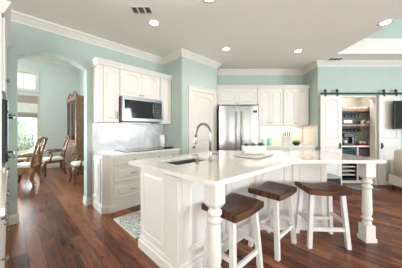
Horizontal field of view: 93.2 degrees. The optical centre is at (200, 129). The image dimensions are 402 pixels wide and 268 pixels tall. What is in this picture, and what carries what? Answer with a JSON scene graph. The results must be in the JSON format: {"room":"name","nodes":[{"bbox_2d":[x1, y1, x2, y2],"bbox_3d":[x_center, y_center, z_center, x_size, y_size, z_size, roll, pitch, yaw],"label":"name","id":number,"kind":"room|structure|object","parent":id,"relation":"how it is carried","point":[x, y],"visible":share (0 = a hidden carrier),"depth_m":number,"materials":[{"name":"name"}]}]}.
{"room":"kitchen","nodes":[
{"label":"kitchen","id":0,"kind":"room"},
{"bbox_2d":[17,58,78,163],"bbox_3d":[-6.431,-0.610,5.371,0.160,3.820,5.300,0,0,45],"label":"wall","id":1,"kind":"structure","parent":0,"point":[56,82],"depth_m":6.56,"materials":[{"name":"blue paint"}]},
{"bbox_2d":[17,93,38,154],"bbox_3d":[-5.774,-0.180,5.944,1.080,1.920,0.120,0,0,-45],"label":"window","id":2,"kind":"structure","parent":1,"relation":"in","point":[36,119],"depth_m":6.26,"materials":[{"name":"white wood"}]},
{"bbox_2d":[17,94,37,117],"bbox_3d":[-5.719,-0.752,5.889,1.040,0.715,0.045,0,0,-45],"label":"roman shade","id":3,"kind":"object","parent":2,"relation":"attached to","point":[27,105],"visible":0.68,"depth_m":6.07,"materials":[{"name":"beige fabric"}]},
{"bbox_2d":[17,69,38,92],"bbox_3d":[-5.774,-1.575,5.944,1.080,0.670,0.120,0,0,-45],"label":"window","id":4,"kind":"structure","parent":1,"relation":"in","point":[23,72],"depth_m":6.17,"materials":[{"name":"white wood"}]},
{"bbox_2d":[23,56,78,68],"bbox_3d":[-4.865,-2.345,3.734,4.370,0.150,5.200,0,0,45],"label":"trim","id":5,"kind":"structure","parent":1,"relation":"attached to","point":[34,58],"depth_m":6.49,"materials":[{"name":"white paint"}]},
{"bbox_2d":[40,56,65,61],"bbox_3d":[-4.918,-2.470,3.787,4.540,0.100,5.400,0,0,45],"label":"ceiling","id":6,"kind":"structure","parent":0,"point":[40,56],"depth_m":6.43,"materials":[{"name":"beige paint"}]},
{"bbox_2d":[79,69,83,95],"bbox_3d":[-2.988,-0.560,5.604,0.100,3.720,4.380,0,0,-45],"label":"wall","id":7,"kind":"structure","parent":0,"point":[81,73],"depth_m":6.86,"materials":[{"name":"blue paint"}]},
{"bbox_2d":[6,21,162,225],"bbox_3d":[-4.299,-0.650,1.061,11.820,3.900,0.192,0,0,-45],"label":"wall","id":8,"kind":"structure","parent":0,"point":[26,41],"depth_m":2.97,"materials":[{"name":"green paint"}]},
{"bbox_2d":[8,163,91,224],"bbox_3d":[-4.789,1.235,3.657,4.586,0.130,5.200,0,0,45],"label":"baseboard","id":9,"kind":"structure","parent":8,"relation":"attached to","point":[13,219],"depth_m":3.26,"materials":[{"name":"white wood"}]},
{"bbox_2d":[89,57,120,122],"bbox_3d":[-1.667,-0.645,3.286,0.383,1.030,0.400,0,0,45],"label":"upper cabinet","id":10,"kind":"object","parent":8,"relation":"attached to","point":[105,73],"visible":1,"depth_m":3.20,"materials":[{"name":"white wood"}]},
{"bbox_2d":[11,10,221,68],"bbox_3d":[-3.926,-1.558,0.777,11.747,0.125,0.799,0,0,-45],"label":"trim","id":11,"kind":"structure","parent":8,"relation":"attached to","point":[17,17],"depth_m":3.39,"materials":[{"name":"white wood"}]},
{"bbox_2d":[92,122,162,150],"bbox_3d":[-1.385,-0.113,3.831,1.458,0.974,0.012,0,0,-45],"label":"backsplash","id":12,"kind":"structure","parent":8,"relation":"attached to","point":[113,136],"depth_m":3.73,"materials":[{"name":"stone"}]},
{"bbox_2d":[95,133,99,139],"bbox_3d":[-1.828,0.120,3.370,0.080,0.120,0.010,0,0,-45],"label":"light switch","id":13,"kind":"object","parent":12,"relation":"attached to","point":[97,135],"visible":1,"depth_m":3.36,"materials":[{"name":"white plastic"}]},
{"bbox_2d":[119,63,160,99],"bbox_3d":[-1.233,-0.880,3.720,0.823,0.560,0.383,0,0,-45],"label":"upper cabinet","id":14,"kind":"object","parent":8,"relation":"attached to","point":[134,81],"visible":0.91,"depth_m":3.58,"materials":[{"name":"white wood"}]},
{"bbox_2d":[119,96,161,122],"bbox_3d":[-1.207,-0.371,3.692,0.810,0.442,0.459,0,0,-45],"label":"microwave","id":15,"kind":"object","parent":14,"relation":"attached to","point":[131,109],"visible":0.94,"depth_m":3.49,"materials":[{"name":"metal"}]},
{"bbox_2d":[152,73,172,123],"bbox_3d":[-0.839,-0.645,4.113,0.286,1.030,0.383,0,0,-45],"label":"upper cabinet","id":16,"kind":"object","parent":8,"relation":"attached to","point":[164,80],"visible":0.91,"depth_m":4.01,"materials":[{"name":"white wood"}]},
{"bbox_2d":[163,57,216,154],"bbox_3d":[-0.241,-0.185,4.501,1.099,2.970,0.684,0,0,-45],"label":"wall","id":17,"kind":"structure","parent":0,"point":[185,72],"depth_m":4.02,"materials":[{"name":"green paint"}]},
{"bbox_2d":[188,85,216,153],"bbox_3d":[0.057,0.177,4.289,0.910,2.245,0.035,0,0,-45],"label":"trim","id":18,"kind":"structure","parent":17,"relation":"attached to","point":[191,88],"depth_m":4.06,"materials":[{"name":"white wood"}]},
{"bbox_2d":[192,91,213,152],"bbox_3d":[0.063,0.228,4.283,0.730,2.125,0.051,0,0,-45],"label":"door","id":19,"kind":"structure","parent":17,"relation":"in","point":[202,103],"depth_m":4.26,"materials":[{"name":"white wood"}]},
{"bbox_2d":[4,166,401,267],"bbox_3d":[-0.500,1.350,2.900,17.000,0.100,12.200,0,0,0],"label":"floor","id":20,"kind":"structure","parent":0,"point":[55,228],"depth_m":2.28,"materials":[{"name":"brown wood"}]},
{"bbox_2d":[0,192,8,267],"bbox_3d":[-1.591,0.858,1.104,0.671,0.885,1.180,0,0,-45],"label":"base cabinet","id":21,"kind":"object","parent":20,"relation":"on","point":[3,258],"visible":0.73,"depth_m":1.26,"materials":[{"name":"white wood"}]},
{"bbox_2d":[0,171,7,215],"bbox_3d":[-1.593,0.394,1.098,0.660,0.038,1.175,0,0,-45],"label":"countertop","id":22,"kind":"structure","parent":21,"relation":"on","point":[4,174],"depth_m":1.18,"materials":[{"name":"stone"}]},
{"bbox_2d":[0,0,10,243],"bbox_3d":[-2.408,0.065,1.927,1.220,2.470,0.680,0,0,45],"label":"tall cabinet","id":23,"kind":"object","parent":20,"relation":"on","point":[5,6],"visible":0.71,"depth_m":1.76,"materials":[{"name":"white wood"}]},
{"bbox_2d":[2,99,14,162],"bbox_3d":[-2.322,0.010,1.914,0.750,0.610,0.642,0,0,45],"label":"wall oven","id":24,"kind":"object","parent":23,"relation":"in","point":[5,104],"visible":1,"depth_m":1.83,"materials":[{"name":"black metal"}]},
{"bbox_2d":[17,158,28,162],"bbox_3d":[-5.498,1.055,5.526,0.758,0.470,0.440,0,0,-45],"label":"dining table","id":25,"kind":"object","parent":20,"relation":"on","point":[19,160],"visible":0.08,"depth_m":5.53,"materials":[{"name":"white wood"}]},
{"bbox_2d":[17,136,47,185],"bbox_3d":[-4.181,0.731,4.564,0.700,1.164,0.680,0,0,-19],"label":"dining chair","id":26,"kind":"object","parent":20,"relation":"on","point":[23,168],"visible":0.78,"depth_m":4.51,"materials":[{"name":"mahogany"},{"name":"upholstery fabric"}]},
{"bbox_2d":[17,162,38,167],"bbox_3d":[-4.220,0.832,4.550,0.450,0.074,0.490,0,0,-19],"label":"cushion","id":27,"kind":"object","parent":26,"relation":"on","point":[23,164],"depth_m":4.42,"materials":[{"name":"white fabric"}]},
{"bbox_2d":[41,135,70,176],"bbox_3d":[-4.288,0.726,5.604,0.650,1.154,0.669,0,0,45],"label":"dining chair","id":28,"kind":"object","parent":20,"relation":"on","point":[60,159],"visible":0.96,"depth_m":5.54,"materials":[{"name":"brown wood"}]},
{"bbox_2d":[43,156,63,160],"bbox_3d":[-4.324,0.832,5.569,0.490,0.074,0.450,0,0,45],"label":"cushion","id":29,"kind":"object","parent":28,"relation":"on","point":[55,158],"depth_m":5.47,"materials":[{"name":"white fabric"}]},
{"bbox_2d":[66,90,83,174],"bbox_3d":[-3.857,0.061,6.014,0.470,2.479,1.290,0,0,-45],"label":"china cabinet","id":30,"kind":"object","parent":20,"relation":"on","point":[75,104],"visible":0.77,"depth_m":5.55,"materials":[{"name":"brown wood"}]},
{"bbox_2d":[67,152,83,184],"bbox_3d":[-2.964,0.726,4.856,0.650,1.154,0.669,0,0,45],"label":"dining chair","id":31,"kind":"object","parent":20,"relation":"on","point":[72,168],"visible":0.38,"depth_m":4.57,"materials":[{"name":"brown wood"}]},
{"bbox_2d":[70,161,83,166],"bbox_3d":[-3.000,0.832,4.820,0.490,0.074,0.450,0,0,45],"label":"cushion","id":32,"kind":"object","parent":31,"relation":"on","point":[76,163],"depth_m":4.60,"materials":[{"name":"white fabric"}]},
{"bbox_2d":[92,153,150,213],"bbox_3d":[-1.397,0.858,3.367,0.814,0.885,0.650,0,0,-45],"label":"base cabinet","id":33,"kind":"object","parent":20,"relation":"on","point":[116,183],"visible":0.82,"depth_m":3.07,"materials":[{"name":"white wood"}]},
{"bbox_2d":[91,147,179,156],"bbox_3d":[-1.166,0.394,3.603,1.470,0.038,0.643,0,0,-45],"label":"countertop","id":34,"kind":"structure","parent":33,"relation":"on","point":[108,153],"depth_m":3.22,"materials":[{"name":"stone"}]},
{"bbox_2d":[117,147,164,151],"bbox_3d":[-1.128,0.370,3.617,0.800,0.009,0.510,0,0,-45],"label":"cooktop","id":35,"kind":"object","parent":34,"relation":"in","point":[147,148],"visible":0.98,"depth_m":3.57,"materials":[{"name":"black glass"}]},
{"bbox_2d":[159,133,164,147],"bbox_3d":[-0.824,0.222,4.034,0.140,0.304,0.140,0,0,0],"label":"paper towel roll","id":36,"kind":"object","parent":34,"relation":"on","point":[162,137],"visible":0.93,"depth_m":3.99,"materials":[{"name":"white paper"}]},
{"bbox_2d":[113,210,140,237],"bbox_3d":[-0.492,1.294,3.051,1.524,0.011,0.684,0,0,-45],"label":"runner rug","id":37,"kind":"object","parent":20,"relation":"on","point":[131,222],"visible":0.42,"depth_m":2.65,"materials":[{"name":"grey fabric"}]},
{"bbox_2d":[151,150,178,157],"bbox_3d":[-0.876,0.858,3.888,0.655,0.885,0.649,0,0,-45],"label":"base cabinet","id":38,"kind":"object","parent":20,"relation":"on","point":[167,153],"visible":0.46,"depth_m":3.66,"materials":[{"name":"white wood"}]},
{"bbox_2d":[201,192,263,267],"bbox_3d":[0.290,0.975,1.715,0.458,0.651,0.364,0,0,-44],"label":"bar stool","id":39,"kind":"object","parent":20,"relation":"on","point":[237,207],"visible":0.73,"depth_m":1.66,"materials":[{"name":"brown wood"}]},
{"bbox_2d":[138,159,327,267],"bbox_3d":[0.508,0.841,2.561,2.566,0.918,1.165,0,0,-25],"label":"kitchen island","id":40,"kind":"object","parent":20,"relation":"on","point":[173,219],"visible":0.38,"depth_m":1.87,"materials":[{"name":"white wood"}]},
{"bbox_2d":[128,151,385,267],"bbox_3d":[0.651,0.823,2.232,2.918,0.955,1.937,0,0,0],"label":"island countertop","id":41,"kind":"structure","parent":40,"relation":"on","point":[225,168],"depth_m":1.96,"materials":[{"name":"stone"}]},
{"bbox_2d":[168,159,202,164],"bbox_3d":[-0.169,0.493,2.193,0.550,0.222,0.370,0,0,-45],"label":"sink","id":42,"kind":"object","parent":41,"relation":"in","point":[189,160],"visible":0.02,"depth_m":2.40,"materials":[{"name":"metal"}]},
{"bbox_2d":[194,123,218,160],"bbox_3d":[0.061,0.130,2.223,0.164,0.428,0.284,0,0,-45],"label":"faucet","id":43,"kind":"object","parent":41,"relation":"on","point":[200,124],"visible":1,"depth_m":2.10,"materials":[{"name":"silver metal"}]},
{"bbox_2d":[233,153,273,158],"bbox_3d":[0.700,0.333,2.520,0.340,0.023,0.480,0,0,43],"label":"serving board","id":44,"kind":"object","parent":41,"relation":"on","point":[255,156],"visible":0.77,"depth_m":2.39,"materials":[{"name":"stone"}]},
{"bbox_2d":[241,145,265,153],"bbox_3d":[0.705,0.264,2.550,0.300,0.111,0.152,0,0,-4],"label":"planter","id":45,"kind":"object","parent":44,"relation":"on","point":[249,149],"visible":0.99,"depth_m":2.48,"materials":[{"name":"white ceramic"}]},
{"bbox_2d":[217,106,257,150],"bbox_3d":[0.880,0.357,4.739,0.910,1.845,0.761,0,0,0],"label":"refrigerator","id":46,"kind":"object","parent":20,"relation":"on","point":[237,126],"visible":0.55,"depth_m":4.42,"materials":[{"name":"metal"}]},
{"bbox_2d":[254,103,260,142],"bbox_3d":[1.400,0.333,4.827,0.060,1.935,0.654,0,0,0],"label":"end panel","id":47,"kind":"object","parent":20,"relation":"on","point":[258,104],"visible":0.24,"depth_m":4.50,"materials":[{"name":"white wood"}]},
{"bbox_2d":[248,181,296,261],"bbox_3d":[0.815,0.975,2.160,0.458,0.651,0.364,0,0,-43],"label":"bar stool","id":48,"kind":"object","parent":20,"relation":"on","point":[271,190],"visible":0.98,"depth_m":2.11,"materials":[{"name":"white paint"}]},
{"bbox_2d":[266,147,287,150],"bbox_3d":[1.762,0.858,4.830,0.655,0.885,0.649,0,0,0],"label":"base cabinet","id":49,"kind":"object","parent":20,"relation":"on","point":[267,148],"visible":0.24,"depth_m":4.54,"materials":[{"name":"white wood"}]},
{"bbox_2d":[265,144,316,146],"bbox_3d":[2.099,0.394,4.832,1.331,0.038,0.643,0,0,0],"label":"countertop","id":50,"kind":"structure","parent":49,"relation":"on","point":[266,145],"depth_m":4.60,"materials":[{"name":"stone"}]},
{"bbox_2d":[267,137,271,144],"bbox_3d":[1.730,0.277,4.800,0.129,0.194,0.127,0,0,0],"label":"canister","id":51,"kind":"object","parent":50,"relation":"on","point":[269,140],"visible":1,"depth_m":4.75,"materials":[{"name":"green ceramic"}]},
{"bbox_2d":[281,135,291,144],"bbox_3d":[2.170,0.255,4.815,0.200,0.239,0.170,0,0,0],"label":"knife block","id":52,"kind":"object","parent":50,"relation":"on","point":[286,140],"visible":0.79,"depth_m":4.75,"materials":[{"name":"white wood"}]},
{"bbox_2d":[292,140,300,144],"bbox_3d":[2.394,0.302,4.787,0.249,0.144,0.224,0,0,0],"label":"potted plant","id":53,"kind":"object","parent":50,"relation":"on","point":[295,142],"visible":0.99,"depth_m":4.73,"materials":[{"name":"green plant"}]},
{"bbox_2d":[288,147,315,150],"bbox_3d":[2.418,0.858,4.830,0.655,0.885,0.649,0,0,0],"label":"base cabinet","id":54,"kind":"object","parent":20,"relation":"on","point":[289,148],"visible":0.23,"depth_m":4.54,"materials":[{"name":"white wood"}]},
{"bbox_2d":[295,181,351,249],"bbox_3d":[1.415,0.975,2.245,0.458,0.651,0.364,0,0,3],"label":"bar stool","id":55,"kind":"object","parent":20,"relation":"on","point":[329,189],"visible":1,"depth_m":2.11,"materials":[{"name":"white paint"}]},
{"bbox_2d":[327,173,341,184],"bbox_3d":[2.800,1.145,4.190,0.350,0.310,0.350,0,0,0],"label":"ottoman","id":56,"kind":"object","parent":20,"relation":"on","point":[336,179],"visible":0.27,"depth_m":4.02,"materials":[{"name":"fabric"}]},
{"bbox_2d":[327,173,341,178],"bbox_3d":[2.800,1.009,4.190,0.350,0.038,0.350,0,0,0],"label":"cushion","id":57,"kind":"object","parent":56,"relation":"on","point":[329,176],"depth_m":4.04,"materials":[{"name":"white fabric"}]},
{"bbox_2d":[342,147,369,182],"bbox_3d":[3.800,0.860,4.885,1.112,0.880,0.450,0,0,0],"label":"bar cabinet","id":58,"kind":"object","parent":20,"relation":"on","point":[356,148],"visible":0.09,"depth_m":4.66,"materials":[{"name":"white wood"}]},
{"bbox_2d":[342,148,355,154],"bbox_3d":[3.609,0.564,4.860,0.410,0.190,0.360,0,0,0],"label":"storage bin","id":59,"kind":"object","parent":58,"relation":"in","point":[350,151],"visible":0.28,"depth_m":4.68,"materials":[{"name":"teal fabric"}]},
{"bbox_2d":[342,163,356,179],"bbox_3d":[3.619,0.969,4.870,0.410,0.540,0.400,0,0,0],"label":"wine cooler","id":60,"kind":"object","parent":58,"relation":"in","point":[349,170],"visible":0.37,"depth_m":4.76,"materials":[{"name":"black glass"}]},
{"bbox_2d":[342,145,369,146],"bbox_3d":[3.800,0.399,4.877,1.112,0.035,0.506,0,0,0],"label":"countertop","id":61,"kind":"structure","parent":58,"relation":"on","point":[342,145],"depth_m":4.65,"materials":[{"name":"white stone"}]},
{"bbox_2d":[342,133,354,144],"bbox_3d":[3.715,0.231,4.860,0.350,0.299,0.300,0,0,0],"label":"coffee machine","id":62,"kind":"object","parent":61,"relation":"on","point":[347,138],"visible":0.8,"depth_m":4.77,"materials":[{"name":"black plastic"}]},
{"bbox_2d":[359,148,369,156],"bbox_3d":[4.049,0.564,4.860,0.310,0.190,0.360,0,0,0],"label":"storage basket","id":63,"kind":"object","parent":58,"relation":"in","point":[364,152],"visible":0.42,"depth_m":4.68,"materials":[{"name":"wicker"}]},
{"bbox_2d":[346,186,382,189],"bbox_3d":[3.640,1.294,4.260,0.600,0.009,0.280,0,0,0],"label":"floor mat","id":64,"kind":"object","parent":20,"relation":"on","point":[352,187],"visible":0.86,"depth_m":4.19,"materials":[{"name":"grey fabric"}]},
{"bbox_2d":[389,149,401,188],"bbox_3d":[4.569,0.858,3.900,0.823,0.885,0.760,0,0,0],"label":"armchair","id":65,"kind":"object","parent":20,"relation":"on","point":[395,176],"visible":1,"depth_m":4.06,"materials":[{"name":"beige fabric"}]},
{"bbox_2d":[7,0,401,68],"bbox_3d":[-0.500,-1.650,0.995,15.800,0.060,8.390,0,0,0],"label":"ceiling","id":66,"kind":"structure","parent":0,"point":[259,34],"depth_m":2.92,"materials":[{"name":"paint"}]},
{"bbox_2d":[129,6,152,13],"bbox_3d":[-0.800,-1.614,2.560,0.270,0.010,0.160,0,0,0],"label":"ceiling vent","id":67,"kind":"object","parent":66,"relation":"in","point":[135,9],"visible":1,"depth_m":2.55,"materials":[{"name":"silver metal"}]},
{"bbox_2d":[148,19,159,26],"bbox_3d":[-0.712,-1.617,2.877,0.190,0.003,0.190,0,0,0],"label":"recessed light","id":68,"kind":"object","parent":66,"relation":"in","point":[151,22],"visible":1,"depth_m":2.86,"materials":[{"name":"white"}]},
{"bbox_2d":[202,0,215,2],"bbox_3d":[0.100,-1.617,2.330,0.190,0.003,0.190,0,0,0],"label":"recessed light","id":69,"kind":"object","parent":66,"relation":"in","point":[205,1],"visible":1,"depth_m":2.39,"materials":[{"name":"white"}]},
{"bbox_2d":[221,47,230,50],"bbox_3d":[0.500,-1.617,3.800,0.190,0.003,0.190,0,0,0],"label":"recessed light","id":70,"kind":"object","parent":66,"relation":"in","point":[223,48],"visible":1,"depth_m":3.79,"materials":[{"name":"white"}]},
{"bbox_2d":[293,49,302,52],"bbox_3d":[1.990,-1.617,3.896,0.190,0.003,0.190,0,0,0],"label":"recessed light","id":71,"kind":"object","parent":66,"relation":"in","point":[297,50],"visible":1,"depth_m":3.89,"materials":[{"name":"white"}]},
{"bbox_2d":[326,58,343,60],"bbox_3d":[3.060,-1.614,4.330,0.300,0.010,0.160,0,0,0],"label":"ceiling vent","id":72,"kind":"object","parent":66,"relation":"in","point":[330,59],"visible":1,"depth_m":4.35,"materials":[{"name":"white metal"}]},
{"bbox_2d":[377,19,393,25],"bbox_3d":[2.775,-1.617,2.860,0.190,0.003,0.190,0,0,0],"label":"recessed light","id":73,"kind":"object","parent":66,"relation":"in","point":[388,21],"visible":1,"depth_m":2.86,"materials":[{"name":"white"}]},
{"bbox_2d":[217,75,302,108],"bbox_3d":[1.284,-0.185,5.231,3.168,2.970,0.150,0,0,0],"label":"wall","id":74,"kind":"structure","parent":0,"point":[221,79],"depth_m":5.16,"materials":[{"name":"green paint"}]},
{"bbox_2d":[217,85,257,105],"bbox_3d":[0.915,-0.885,4.963,1.030,0.490,0.383,0,0,0],"label":"upper cabinet","id":75,"kind":"object","parent":74,"relation":"attached to","point":[227,95],"visible":0.87,"depth_m":4.83,"materials":[{"name":"white wood"}]},
{"bbox_2d":[257,85,283,124],"bbox_3d":[1.760,-0.625,4.963,0.653,1.010,0.383,0,0,0],"label":"upper cabinet","id":76,"kind":"object","parent":74,"relation":"attached to","point":[270,97],"visible":0.91,"depth_m":4.83,"materials":[{"name":"white wood"}]},
{"bbox_2d":[261,126,302,143],"bbox_3d":[2.094,0.128,5.149,1.319,0.493,0.012,0,0,0],"label":"backsplash","id":77,"kind":"structure","parent":74,"relation":"attached to","point":[274,132],"depth_m":5.14,"materials":[{"name":"beige tile"}]},
{"bbox_2d":[283,85,309,125],"bbox_3d":[2.417,-0.625,4.963,0.655,1.010,0.383,0,0,0],"label":"upper cabinet","id":78,"kind":"object","parent":74,"relation":"attached to","point":[295,97],"visible":0.97,"depth_m":4.83,"materials":[{"name":"white wood"}]},
{"bbox_2d":[261,125,301,125],"bbox_3d":[2.100,-0.111,5.000,1.100,0.016,0.040,0,0,0],"label":"light","id":79,"kind":"object","parent":78,"relation":"attached to","point":[261,125],"visible":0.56,"depth_m":4.98,"materials":[{"name":"white"}]},
{"bbox_2d":[303,67,401,150],"bbox_3d":[5.084,-0.185,4.828,4.632,2.970,0.656,0,0,0],"label":"wall","id":80,"kind":"structure","parent":0,"point":[344,79],"depth_m":4.50,"materials":[{"name":"green paint"}]},
{"bbox_2d":[217,60,401,74],"bbox_3d":[3.650,-1.558,4.785,7.500,0.125,0.741,0,0,0],"label":"trim","id":81,"kind":"structure","parent":80,"relation":"attached to","point":[318,63],"depth_m":4.54,"materials":[{"name":"white wood"}]},
{"bbox_2d":[303,125,317,145],"bbox_3d":[2.761,0.128,4.814,0.011,0.493,0.645,0,0,0],"label":"backsplash","id":82,"kind":"structure","parent":80,"relation":"attached to","point":[310,132],"depth_m":4.78,"materials":[{"name":"beige tile"}]},
{"bbox_2d":[342,98,369,143],"bbox_3d":[3.800,0.050,4.938,1.320,2.500,0.636,0,0,0],"label":"wall niche","id":83,"kind":"object","parent":80,"relation":"in","point":[364,135],"visible":0.04,"depth_m":5.16,"materials":[{"name":"paint"}]},
{"bbox_2d":[342,110,369,112],"bbox_3d":[3.800,-0.479,4.900,1.112,0.042,0.500,0,0,0],"label":"shelf","id":84,"kind":"object","parent":83,"relation":"attached to","point":[360,111],"visible":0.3,"depth_m":4.70,"materials":[{"name":"brown wood"}]},
{"bbox_2d":[342,101,346,109],"bbox_3d":[3.591,-0.612,4.807,0.172,0.219,0.149,0,0,37],"label":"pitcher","id":85,"kind":"object","parent":84,"relation":"on","point":[344,105],"visible":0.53,"depth_m":4.75,"materials":[{"name":"white ceramic"}]},
{"bbox_2d":[342,124,369,125],"bbox_3d":[3.800,-0.116,4.900,1.112,0.042,0.500,0,0,0],"label":"shelf","id":86,"kind":"object","parent":83,"relation":"attached to","point":[342,124],"visible":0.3,"depth_m":4.65,"materials":[{"name":"brown wood"}]},
{"bbox_2d":[342,119,353,123],"bbox_3d":[3.720,-0.214,4.810,0.300,0.151,0.020,0,0,0],"label":"picture frame","id":87,"kind":"object","parent":86,"relation":"on","point":[344,121],"visible":0.87,"depth_m":4.80,"materials":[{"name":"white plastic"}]},
{"bbox_2d":[342,96,377,184],"bbox_3d":[3.672,0.247,4.549,1.065,2.105,0.142,0,0,0],"label":"trim","id":88,"kind":"structure","parent":80,"relation":"attached to","point":[373,99],"depth_m":4.50,"materials":[{"name":"beige paint"}]},
{"bbox_2d":[321,89,401,184],"bbox_3d":[3.870,0.166,4.434,2.160,2.228,0.130,0,0,0],"label":"door","id":89,"kind":"structure","parent":80,"relation":"in","point":[389,139],"depth_m":4.42,"materials":[{"name":"white wood"}]},
{"bbox_2d":[320,89,341,184],"bbox_3d":[3.030,0.166,4.409,0.490,2.228,0.082,0,0,0],"label":"door","id":90,"kind":"structure","parent":89,"relation":"hanging from","point":[330,105],"depth_m":4.42,"materials":[{"name":"white wood"}]},
{"bbox_2d":[393,101,401,128],"bbox_3d":[4.930,-0.340,4.388,1.140,0.640,0.220,0,0,0],"label":"television","id":91,"kind":"object","parent":80,"relation":"attached to","point":[397,105],"visible":1,"depth_m":4.28,"materials":[{"name":"black plastic"}]},
{"bbox_2d":[364,17,401,38],"bbox_3d":[5.112,-2.240,0.445,4.575,1.120,7.290,0,0,0],"label":"wall","id":92,"kind":"structure","parent":0,"point":[393,30],"depth_m":4.03,"materials":[{"name":"green paint"}]},
{"bbox_2d":[343,39,401,50],"bbox_3d":[5.143,-1.810,4.060,4.515,0.260,0.060,0,0,0],"label":"trim","id":93,"kind":"structure","parent":92,"relation":"attached to","point":[364,44],"depth_m":4.03,"materials":[{"name":"beige paint"}]},
{"label":"outside","id":94,"kind":"structure","parent":0,"visible":0},
{"bbox_3d":[-11.300,1.625,11.100,9.400,0.050,9.800,0,0,0],"label":"ground","id":95,"kind":"structure","parent":94,"visible":0},
{"bbox_2d":[17,121,34,150],"bbox_3d":[-9.325,0.536,9.393,1.834,2.144,2.150,0,0,-34],"label":"tree","id":96,"kind":"object","parent":95,"relation":"on","point":[29,134],"visible":0.43,"depth_m":9.16,"materials":[{"name":"green plant"}]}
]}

